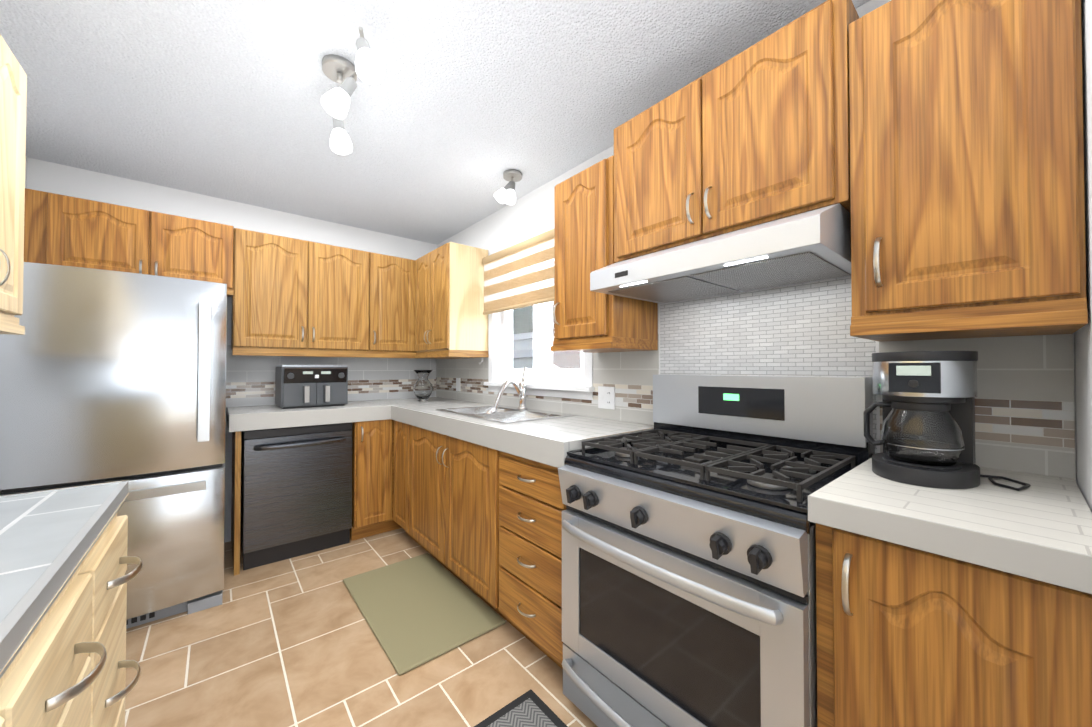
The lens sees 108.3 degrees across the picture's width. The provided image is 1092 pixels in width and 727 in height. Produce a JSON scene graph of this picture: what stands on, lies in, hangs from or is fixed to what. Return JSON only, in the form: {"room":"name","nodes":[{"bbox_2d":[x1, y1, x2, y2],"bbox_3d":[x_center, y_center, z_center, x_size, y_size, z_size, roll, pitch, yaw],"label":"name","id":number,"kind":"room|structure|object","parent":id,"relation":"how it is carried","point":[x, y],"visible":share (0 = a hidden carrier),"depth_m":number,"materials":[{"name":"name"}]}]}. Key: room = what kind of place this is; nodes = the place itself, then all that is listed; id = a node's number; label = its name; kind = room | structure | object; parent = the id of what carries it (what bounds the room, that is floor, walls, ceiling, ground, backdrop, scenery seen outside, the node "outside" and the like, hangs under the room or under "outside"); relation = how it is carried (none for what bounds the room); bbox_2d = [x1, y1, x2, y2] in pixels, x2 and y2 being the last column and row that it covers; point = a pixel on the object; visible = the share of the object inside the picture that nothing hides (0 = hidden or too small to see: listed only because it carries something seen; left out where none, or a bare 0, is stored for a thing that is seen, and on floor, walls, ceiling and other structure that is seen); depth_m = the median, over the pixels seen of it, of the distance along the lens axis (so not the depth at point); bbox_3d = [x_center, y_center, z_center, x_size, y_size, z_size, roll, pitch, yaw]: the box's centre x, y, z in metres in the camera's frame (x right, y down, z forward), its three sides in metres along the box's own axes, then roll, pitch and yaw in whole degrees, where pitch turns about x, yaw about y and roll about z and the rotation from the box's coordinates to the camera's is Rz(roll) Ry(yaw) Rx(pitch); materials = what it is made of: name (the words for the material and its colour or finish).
{"room":"kitchen","nodes":[
{"label":"kitchen","id":0,"kind":"room"},
{"bbox_2d":[0,155,26,492],"bbox_3d":[-1.095,0.011,-0.098,0.120,2.440,5.980,1,-1,-40],"label":"wall","id":1,"kind":"structure","parent":0,"point":[25,185],"depth_m":2.24,"materials":[{"name":"white paint"}]},
{"bbox_2d":[0,35,26,330],"bbox_3d":[-1.681,-0.551,0.980,0.347,0.849,0.602,1,-1,-40],"label":"upper cabinet","id":2,"kind":"object","parent":1,"relation":"attached to","point":[13,85],"depth_m":1.23,"materials":[{"name":"brown wood"}]},
{"bbox_2d":[27,157,436,542],"bbox_3d":[-2.050,0.052,3.077,2.720,2.440,0.120,1,-1,-40],"label":"wall","id":3,"kind":"structure","parent":0,"point":[51,177],"depth_m":2.80,"materials":[{"name":"white paint"}]},
{"bbox_2d":[24,188,235,296],"bbox_3d":[-2.486,-0.689,2.393,0.914,0.415,0.361,1,-1,-40],"label":"upper cabinet","id":4,"kind":"object","parent":3,"relation":"attached to","point":[63,230],"depth_m":2.24,"materials":[{"name":"brown wood"}]},
{"bbox_2d":[228,228,371,355],"bbox_3d":[-1.821,-0.494,2.968,0.844,0.790,0.326,1,-1,-40],"label":"upper cabinet","id":5,"kind":"object","parent":3,"relation":"attached to","point":[295,297],"depth_m":2.81,"materials":[{"name":"brown wood"}]},
{"bbox_2d":[226,345,435,407],"bbox_3d":[-1.674,0.098,3.303,1.588,0.444,0.009,1,-1,-40],"label":"backsplash","id":6,"kind":"structure","parent":3,"relation":"attached to","point":[250,380],"depth_m":3.31,"materials":[{"name":"grey tile"}]},
{"bbox_2d":[364,253,416,355],"bbox_3d":[-1.351,-0.489,3.360,0.379,0.790,0.326,1,-1,-40],"label":"upper cabinet","id":7,"kind":"object","parent":3,"relation":"attached to","point":[393,278],"depth_m":3.23,"materials":[{"name":"brown wood"}]},
{"bbox_2d":[125,528,597,726],"bbox_3d":[-0.135,1.292,0.764,2.720,0.100,6.100,1,-1,-40],"label":"floor","id":8,"kind":"structure","parent":0,"point":[296,723],"depth_m":1.63,"materials":[{"name":"beige tile"}]},
{"bbox_2d":[0,608,39,726],"bbox_3d":[-0.693,0.752,0.039,0.681,0.960,0.360,1,-1,-40],"label":"base cabinet","id":9,"kind":"object","parent":8,"relation":"on","point":[18,632],"depth_m":0.43,"materials":[{"name":"brown wood"}]},
{"bbox_2d":[0,516,107,726],"bbox_3d":[-0.923,0.756,0.316,0.681,0.960,0.360,1,-1,-40],"label":"base cabinet","id":10,"kind":"object","parent":8,"relation":"on","point":[65,559],"depth_m":0.59,"materials":[{"name":"brown wood"}]},
{"bbox_2d":[0,480,139,726],"bbox_3d":[-1.157,0.760,0.595,0.681,0.960,0.369,1,-1,-40],"label":"base cabinet","id":11,"kind":"object","parent":8,"relation":"on","point":[22,510],"depth_m":0.82,"materials":[{"name":"brown wood"}]},
{"bbox_2d":[0,262,226,628],"bbox_3d":[-2.228,0.420,2.154,0.730,1.680,0.922,1,-1,-40],"label":"fridge","id":12,"kind":"object","parent":8,"relation":"on","point":[106,376],"visible":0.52,"depth_m":1.84,"materials":[{"name":"grey metal"}]},
{"bbox_2d":[240,422,351,569],"bbox_3d":[-1.759,0.843,2.773,0.606,0.852,0.644,1,-1,-40],"label":"dishwasher","id":13,"kind":"object","parent":8,"relation":"on","point":[296,491],"visible":0.92,"depth_m":2.55,"materials":[{"name":"grey metal"}]},
{"bbox_2d":[331,417,394,540],"bbox_3d":[-1.438,0.836,3.081,0.255,0.872,0.637,1,-1,-40],"label":"base cabinet","id":14,"kind":"object","parent":8,"relation":"on","point":[372,421],"depth_m":2.84,"materials":[{"name":"brown wood"}]},
{"bbox_2d":[227,397,461,428],"bbox_3d":[-1.459,0.356,3.058,1.568,0.088,0.636,1,-1,-40],"label":"countertop","id":15,"kind":"structure","parent":14,"relation":"on","point":[260,416],"depth_m":2.63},
{"bbox_2d":[275,364,347,408],"bbox_3d":[-1.713,0.159,2.889,0.410,0.300,0.408,1,-1,-40],"label":"air fryer","id":16,"kind":"object","parent":15,"relation":"on","point":[300,386],"visible":1,"depth_m":2.76,"materials":[{"name":"grey plastic"}]},
{"bbox_2d":[413,370,432,401],"bbox_3d":[-1.026,0.185,3.291,0.164,0.260,0.164,1,-1,-40],"label":"glass vase","id":17,"kind":"object","parent":15,"relation":"on","point":[422,388],"visible":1,"depth_m":3.24,"materials":[{"name":"clear glass"}]},
{"bbox_2d":[395,522,401,529],"bbox_3d":[-1.098,0.840,3.364,0.629,0.872,0.637,1,-1,-40],"label":"base cabinet","id":18,"kind":"object","parent":8,"relation":"on","point":[397,526],"depth_m":3.03,"materials":[{"name":"brown wood"}]},
{"bbox_2d":[392,419,406,532],"bbox_3d":[-0.786,0.836,2.990,0.631,0.872,0.306,1,-1,-40],"label":"base cabinet","id":19,"kind":"object","parent":8,"relation":"on","point":[400,428],"depth_m":2.79,"materials":[{"name":"brown wood"}]},
{"bbox_2d":[343,553,505,675],"bbox_3d":[-0.684,1.250,2.091,0.515,0.015,0.920,1,-1,-40],"label":"mat","id":20,"kind":"object","parent":8,"relation":"on","point":[417,611],"visible":1,"depth_m":1.98,"materials":[{"name":"green fabric"}]},
{"bbox_2d":[407,423,490,606],"bbox_3d":[-0.336,0.829,2.450,0.631,0.872,1.099,1,-1,-40],"label":"base cabinet","id":21,"kind":"object","parent":8,"relation":"on","point":[479,506],"depth_m":2.18,"materials":[{"name":"brown wood"}]},
{"bbox_2d":[474,689,567,726],"bbox_3d":[0.100,1.240,1.072,0.315,0.008,0.870,1,-1,-40],"label":"mat","id":22,"kind":"object","parent":8,"relation":"on","point":[530,708],"visible":1,"depth_m":1.39,"materials":[{"name":"grey fabric"}]},
{"bbox_2d":[491,447,565,668],"bbox_3d":[0.169,0.821,1.845,0.631,0.872,0.477,1,-1,-40],"label":"base cabinet","id":23,"kind":"object","parent":8,"relation":"on","point":[527,506],"depth_m":1.64,"materials":[{"name":"brown wood"}]},
{"bbox_2d":[391,401,653,466],"bbox_3d":[-0.290,0.348,2.383,0.636,0.088,1.884,1,-1,-40],"label":"countertop","id":24,"kind":"structure","parent":23,"relation":"on","point":[549,440],"depth_m":1.86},
{"bbox_2d":[435,407,570,422],"bbox_3d":[-0.270,0.386,2.422,0.504,0.176,0.824,1,-1,-40],"label":"sink","id":25,"kind":"object","parent":24,"relation":"in","point":[475,412],"depth_m":2.41,"materials":[{"name":"silver metal"}]},
{"bbox_2d":[483,367,526,410],"bbox_3d":[-0.245,0.175,2.501,0.358,0.308,0.119,1,-1,-40],"label":"faucet","id":26,"kind":"object","parent":24,"relation":"on","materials":[{"name":"silver metal"}]},
{"bbox_2d":[558,374,874,726],"bbox_3d":[0.528,0.632,1.324,0.725,1.175,0.776,1,-1,-40],"label":"range","id":27,"kind":"object","parent":8,"relation":"on","point":[688,564],"visible":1,"depth_m":1.14,"materials":[{"name":"grey metal"}]},
{"bbox_2d":[808,458,1091,726],"bbox_3d":[0.931,0.763,0.901,0.667,0.961,0.378,1,-1,-40],"label":"base cabinet","id":28,"kind":"object","parent":8,"relation":"on","point":[939,607],"visible":0.98,"depth_m":0.72,"materials":[{"name":"brown wood"}]},
{"bbox_2d":[863,351,1030,490],"bbox_3d":[0.971,0.128,0.975,0.250,0.312,0.284,1,-1,-40],"label":"coffee maker","id":29,"kind":"object","parent":28,"relation":"on","point":[927,404],"visible":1,"depth_m":0.93,"materials":[{"name":"black plastic"}]},
{"bbox_2d":[0,0,869,244],"bbox_3d":[-0.135,-1.248,0.797,2.720,0.100,6.100,1,-1,-40],"label":"ceiling","id":30,"kind":"structure","parent":0,"point":[456,112],"depth_m":1.70,"materials":[{"name":"white paint"}]},
{"bbox_2d":[321,27,384,154],"bbox_3d":[-0.776,-1.064,1.529,0.170,0.246,0.657,1,-1,-40],"label":"spotlight fixture","id":31,"kind":"object","parent":30,"relation":"attached to","point":[368,68],"visible":1,"depth_m":1.51,"materials":[{"name":"silver metal"}]},
{"bbox_2d":[494,169,521,204],"bbox_3d":[-0.234,-1.076,2.444,0.154,0.197,0.154,1,-1,-40],"label":"spotlight fixture","id":32,"kind":"object","parent":30,"relation":"attached to","point":[505,194],"visible":1,"depth_m":2.41,"materials":[{"name":"silver metal"}]},
{"bbox_2d":[437,0,1076,482],"bbox_3d":[0.902,0.033,1.567,0.120,2.440,5.980,1,-1,-40],"label":"wall","id":33,"kind":"structure","parent":0,"point":[527,216],"depth_m":2.74,"materials":[{"name":"white paint"}]},
{"bbox_2d":[415,242,488,358],"bbox_3d":[-0.791,-0.466,3.193,0.381,0.840,0.634,1,-1,-40],"label":"upper cabinet","id":34,"kind":"object","parent":33,"relation":"attached to","point":[451,320],"visible":0.98,"depth_m":2.99,"materials":[{"name":"brown wood"}]},
{"bbox_2d":[484,243,594,399],"bbox_3d":[-0.055,-0.317,2.682,0.172,1.059,1.134,1,-1,-40],"label":"window","id":35,"kind":"structure","parent":33,"relation":"in","point":[542,371],"depth_m":2.69,"materials":[{"name":"white"}]},
{"bbox_2d":[482,229,553,314],"bbox_3d":[-0.132,-0.600,2.635,0.071,0.448,1.029,1,-1,-40],"label":"window blind","id":36,"kind":"object","parent":35,"relation":"attached to","point":[535,296],"visible":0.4,"depth_m":2.65,"materials":[{"name":"brown fabric"}]},
{"bbox_2d":[551,155,657,352],"bbox_3d":[0.264,-0.478,1.928,0.381,0.830,0.397,1,-1,-40],"label":"upper cabinet","id":37,"kind":"object","parent":33,"relation":"attached to","point":[586,319],"visible":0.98,"depth_m":1.80,"materials":[{"name":"brown wood"}]},
{"bbox_2d":[614,0,858,262],"bbox_3d":[0.654,-0.721,1.462,0.381,0.575,0.816,1,-1,-40],"label":"upper cabinet","id":38,"kind":"object","parent":33,"relation":"attached to","point":[757,133],"visible":0.94,"depth_m":1.25,"materials":[{"name":"brown wood"}]},
{"bbox_2d":[590,203,850,303],"bbox_3d":[0.611,-0.359,1.421,0.493,0.147,0.776,1,-1,-40],"label":"range hood","id":39,"kind":"object","parent":38,"relation":"attached to","point":[810,246],"visible":1,"depth_m":1.22,"materials":[{"name":"silver metal"}]},
{"bbox_2d":[436,276,1075,480],"bbox_3d":[0.125,-0.026,2.395,0.009,0.780,3.691,1,-1,-40],"label":"backsplash","id":40,"kind":"structure","parent":33,"relation":"attached to","point":[1024,413],"depth_m":1.41,"materials":[{"name":"tile"}]},
{"bbox_2d":[456,378,459,390],"bbox_3d":[-0.769,0.185,3.450,0.007,0.115,0.075,1,-1,-40],"label":"electrical outlet plate","id":41,"kind":"object","parent":40,"relation":"attached to","point":[457,384],"visible":1,"depth_m":3.45,"materials":[{"name":"white plastic"}]},
{"bbox_2d":[598,386,614,409],"bbox_3d":[0.326,0.185,2.137,0.007,0.120,0.115,1,-1,-40],"label":"electrical outlet plate","id":42,"kind":"object","parent":40,"relation":"attached to","point":[606,397],"visible":1,"depth_m":2.13,"materials":[{"name":"white plastic"}]},
{"bbox_2d":[849,0,1087,341],"bbox_3d":[1.037,-0.494,1.001,0.382,0.842,0.370,1,-1,-40],"label":"upper cabinet","id":43,"kind":"object","parent":33,"relation":"attached to","point":[967,195],"visible":0.98,"depth_m":0.88,"materials":[{"name":"brown wood"}]},
{"bbox_2d":[1075,0,1091,511],"bbox_3d":[0.995,0.020,0.635,1.170,2.440,0.120,1,-1,-40],"label":"wall","id":44,"kind":"structure","parent":0,"point":[1083,356],"depth_m":0.79,"materials":[{"name":"white paint"}]},
{"label":"outside","id":45,"kind":"structure","parent":0,"visible":0},
{"bbox_3d":[25.117,2.529,33.848,78.100,0.100,100.000,1,-1,-40],"label":"ground","id":46,"kind":"structure","parent":45,"visible":0},
{"bbox_2d":[513,332,532,368],"bbox_3d":[0.879,-0.255,33.206,13.000,5.450,16.800,1,-1,-40],"label":"house","id":47,"kind":"structure","parent":46,"relation":"on","point":[523,354],"depth_m":25.89,"materials":[{"name":"grey"}]},
{"bbox_2d":[513,270,532,333],"bbox_3d":[-1.299,-8.864,57.172,31.000,23.300,22.741,1,-1,-40],"label":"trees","id":48,"kind":"object","parent":46,"relation":"on","point":[526,314],"depth_m":51.51,"materials":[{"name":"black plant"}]},
{"bbox_2d":[553,278,580,368],"bbox_3d":[0.665,0.110,5.894,0.500,4.000,1.230,1,-1,-40],"label":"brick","id":49,"kind":"object","parent":46,"relation":"on","point":[570,357],"depth_m":5.93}
]}

